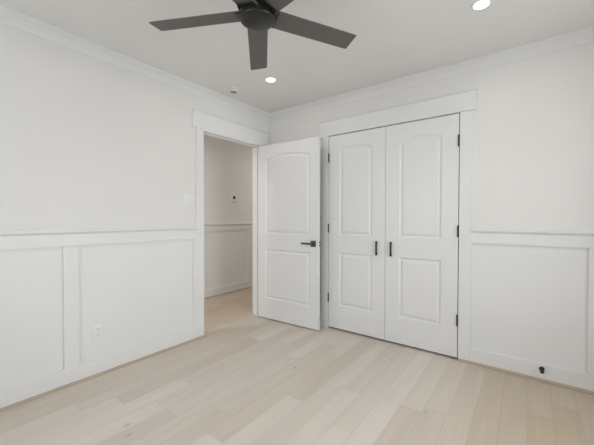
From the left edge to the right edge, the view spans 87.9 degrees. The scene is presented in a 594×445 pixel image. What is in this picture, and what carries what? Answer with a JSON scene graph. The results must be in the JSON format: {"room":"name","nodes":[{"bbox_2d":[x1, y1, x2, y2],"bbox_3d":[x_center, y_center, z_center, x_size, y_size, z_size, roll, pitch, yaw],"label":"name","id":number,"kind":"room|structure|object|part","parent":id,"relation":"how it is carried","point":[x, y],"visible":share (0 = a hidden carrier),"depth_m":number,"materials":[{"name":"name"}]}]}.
{"room":"empty bedroom","nodes":[
{"label":"empty bedroom","id":0,"kind":"room"},
{"bbox_2d":[0,22,268,230],"bbox_3d":[-0.813,-0.090,3.297,0.108,2.440,5.970,1,1,37],"label":"wall","id":1,"kind":"structure","parent":0,"point":[87,142],"depth_m":2.25,"materials":[{"name":"paint"}]},
{"bbox_2d":[92,323,102,340],"bbox_3d":[-1.492,0.818,2.308,0.009,0.116,0.072,1,1,37],"label":"wall outlet","id":2,"kind":"object","parent":1,"relation":"attached to","point":[97,329],"visible":1,"depth_m":2.30,"materials":[{"name":"white plastic"}]},
{"bbox_2d":[0,230,196,389],"bbox_3d":[-1.730,0.555,1.982,0.020,0.944,2.512,1,1,37],"label":"wainscoting","id":3,"kind":"structure","parent":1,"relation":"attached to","point":[141,286],"depth_m":2.24,"materials":[{"name":"paint"}]},
{"bbox_2d":[0,327,196,407],"bbox_3d":[-1.730,1.084,1.989,0.022,0.125,2.512,1,1,37],"label":"baseboard","id":4,"kind":"structure","parent":1,"relation":"attached to","point":[10,395],"depth_m":2.24,"materials":[{"name":"paint"}]},
{"bbox_2d":[0,226,197,236],"bbox_3d":[-1.720,0.067,1.969,0.033,0.036,2.512,1,1,37],"label":"chair rail","id":5,"kind":"object","parent":1,"relation":"attached to","point":[140,229],"visible":1,"depth_m":2.23,"materials":[{"name":"paint"}]},
{"bbox_2d":[0,335,204,411],"bbox_3d":[-1.691,1.137,2.011,0.015,0.019,2.594,1,1,37],"label":"trim","id":6,"kind":"structure","parent":1,"relation":"attached to","point":[16,404],"depth_m":2.25,"materials":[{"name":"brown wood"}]},
{"bbox_2d":[184,194,194,206],"bbox_3d":[-1.019,-0.210,2.922,0.011,0.116,0.116,1,1,37],"label":"light switch","id":7,"kind":"object","parent":1,"relation":"attached to","point":[189,199],"visible":1,"depth_m":2.92,"materials":[{"name":"white plastic"}]},
{"bbox_2d":[192,108,268,336],"bbox_3d":[-0.717,0.019,3.408,0.143,2.218,1.076,1,1,37],"label":"door frame","id":8,"kind":"structure","parent":1,"relation":"attached to","point":[201,120],"depth_m":3.14,"materials":[{"name":"paint"}]},
{"bbox_2d":[259,136,319,329],"bbox_3d":[-0.106,0.113,3.430,0.834,2.005,0.127,1,1,34],"label":"door","id":9,"kind":"structure","parent":1,"relation":"in","point":[289,172],"depth_m":3.39,"materials":[{"name":"paint"}]},
{"bbox_2d":[0,4,593,121],"bbox_3d":[0.033,-1.241,1.299,3.616,0.078,3.566,1,1,37],"label":"crown molding","id":10,"kind":"structure","parent":1,"relation":"attached to","point":[9,16],"depth_m":2.45,"materials":[{"name":"paint"}]},
{"bbox_2d":[204,135,252,289],"bbox_3d":[-1.444,-0.108,4.436,0.106,2.440,5.140,1,1,37],"label":"wall","id":11,"kind":"structure","parent":0,"point":[228,166],"depth_m":4.81,"materials":[{"name":"paint"}]},
{"bbox_2d":[204,225,252,289],"bbox_3d":[-1.399,0.519,4.411,0.018,0.941,4.900,1,1,37],"label":"panel frame","id":12,"kind":"object","parent":11,"relation":"attached to","point":[247,228],"visible":0.29,"depth_m":5.04,"materials":[{"name":"paint"}]},
{"bbox_2d":[204,280,252,297],"bbox_3d":[-1.399,1.050,4.418,0.020,0.125,4.900,1,1,37],"label":"baseboard","id":13,"kind":"structure","parent":11,"relation":"attached to","point":[227,288],"depth_m":4.82,"materials":[{"name":"paint"}]},
{"bbox_2d":[204,223,252,225],"bbox_3d":[-1.388,0.033,4.397,0.033,0.036,4.900,1,1,37],"label":"chair rail","id":14,"kind":"object","parent":11,"relation":"attached to","point":[205,224],"depth_m":4.73,"materials":[{"name":"paint"}]},
{"bbox_2d":[204,286,252,298],"bbox_3d":[-1.385,1.103,4.408,0.015,0.019,4.900,1,1,37],"label":"trim","id":15,"kind":"structure","parent":11,"relation":"attached to","point":[250,286],"depth_m":4.81,"materials":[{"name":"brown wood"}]},
{"bbox_2d":[230,194,236,201],"bbox_3d":[-1.005,-0.384,4.910,0.026,0.124,0.150,1,1,37],"label":"thermostat","id":16,"kind":"object","parent":11,"relation":"attached to","point":[233,198],"visible":1,"depth_m":4.89,"materials":[{"name":"white plastic"}]},
{"bbox_2d":[0,287,593,444],"bbox_3d":[0.241,1.192,2.601,5.030,0.100,6.090,1,1,37],"label":"floor","id":17,"kind":"structure","parent":0,"point":[252,379],"depth_m":2.00,"materials":[{"name":"white wood"}]},
{"bbox_2d":[0,0,593,112],"bbox_3d":[0.246,-1.348,2.564,5.030,0.100,6.090,1,1,37],"label":"ceiling","id":18,"kind":"structure","parent":0,"point":[394,39],"depth_m":2.14,"materials":[{"name":"paint"}]},
{"bbox_2d":[228,87,238,93],"bbox_3d":[-0.621,-1.289,3.016,0.104,0.035,0.104,1,1,37],"label":"smoke detector","id":19,"kind":"object","parent":18,"relation":"attached to","point":[233,90],"visible":1,"depth_m":2.99,"materials":[{"name":"white plastic"}]},
{"bbox_2d":[149,0,355,69],"bbox_3d":[-0.193,-1.130,1.483,1.078,0.307,1.074,1,1,37],"label":"ceiling fan","id":20,"kind":"object","parent":18,"relation":"hanging from","point":[258,16],"visible":1,"depth_m":1.58,"materials":[{"name":"brown metal"}]},
{"bbox_3d":[-0.503,-1.024,1.569,0.487,0.027,0.108,0,1,10],"label":"fan blade","id":21,"kind":"part","parent":20,"relation":"part of","materials":[{"name":"grey wood"}]},
{"bbox_3d":[-0.345,-1.019,1.237,0.108,0.027,0.487,1,1,28],"label":"fan blade","id":22,"kind":"part","parent":20,"relation":"part of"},
{"bbox_3d":[-0.229,-1.027,1.824,0.108,0.027,0.487,0,1,-6],"label":"fan blade","id":23,"kind":"part","parent":20,"relation":"part of","materials":[{"name":"grey wood"}]},
{"bbox_3d":[0.021,-1.019,1.285,0.108,0.027,0.487,-1,1,-44],"label":"fan blade","id":24,"kind":"part","parent":20,"relation":"part of","materials":[{"name":"grey wood"}]},
{"bbox_3d":[0.088,-1.024,1.648,0.487,0.027,0.108,0,1,-26],"label":"fan blade","id":25,"kind":"part","parent":20,"relation":"part of","materials":[{"name":"grey wood"}]},
{"bbox_2d":[264,77,276,82],"bbox_3d":[-0.241,-1.300,2.812,0.116,0.006,0.116,1,1,37],"label":"recessed light","id":26,"kind":"object","parent":18,"relation":"in","point":[267,79],"visible":1,"depth_m":2.80,"materials":[{"name":"white plastic"}]},
{"bbox_2d":[470,0,492,10],"bbox_3d":[1.087,-1.283,1.815,0.116,0.006,0.116,1,1,37],"label":"recessed light","id":27,"kind":"object","parent":18,"relation":"in","point":[478,5],"visible":1,"depth_m":1.81,"materials":[{"name":"white plastic"}]},
{"bbox_2d":[269,42,593,313],"bbox_3d":[1.178,-0.079,2.752,3.736,2.440,0.108,1,1,37],"label":"wall","id":28,"kind":"structure","parent":0,"point":[533,129],"depth_m":2.29,"materials":[{"name":"paint"}]},
{"bbox_2d":[328,127,385,339],"bbox_3d":[0.588,0.100,3.115,0.624,2.030,0.059,1,1,37],"label":"door","id":29,"kind":"structure","parent":28,"relation":"in","point":[356,160],"depth_m":3.09,"materials":[{"name":"paint"}]},
{"bbox_2d":[319,88,476,360],"bbox_3d":[0.871,0.029,2.958,1.483,2.217,0.137,1,1,37],"label":"door frame","id":30,"kind":"structure","parent":28,"relation":"attached to","point":[464,102],"depth_m":2.60,"materials":[{"name":"paint"}]},
{"bbox_2d":[385,113,459,356],"bbox_3d":[1.091,0.107,2.739,0.625,2.030,0.059,1,1,37],"label":"door","id":31,"kind":"structure","parent":28,"relation":"in","point":[423,156],"depth_m":2.72,"materials":[{"name":"paint"}]},
{"bbox_2d":[458,358,593,394],"bbox_3d":[1.931,1.143,2.106,1.492,0.019,0.015,1,1,37],"label":"trim","id":32,"kind":"structure","parent":28,"relation":"attached to","point":[460,360],"depth_m":2.27,"materials":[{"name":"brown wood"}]},
{"bbox_2d":[470,233,593,375],"bbox_3d":[1.978,0.561,2.087,1.407,0.944,0.020,1,1,37],"label":"wainscoting","id":33,"kind":"structure","parent":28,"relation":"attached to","point":[532,296],"depth_m":2.26,"materials":[{"name":"paint"}]},
{"bbox_2d":[470,347,593,390],"bbox_3d":[1.976,1.090,2.094,1.407,0.125,0.022,1,1,37],"label":"baseboard","id":34,"kind":"structure","parent":28,"relation":"attached to","point":[574,378],"depth_m":2.26,"materials":[{"name":"paint"}]},
{"bbox_2d":[471,228,593,235],"bbox_3d":[1.972,0.073,2.072,1.407,0.036,0.033,1,1,37],"label":"chair rail","id":35,"kind":"object","parent":28,"relation":"attached to","point":[473,230],"visible":1,"depth_m":2.24,"materials":[{"name":"paint"}]},
{"bbox_2d":[539,367,544,373],"bbox_3d":[1.754,1.060,2.207,0.033,0.033,0.065,1,1,37],"label":"door stop","id":36,"kind":"object","parent":28,"relation":"attached to","point":[541,369],"visible":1,"depth_m":2.21,"materials":[{"name":"black metal"}]}
]}

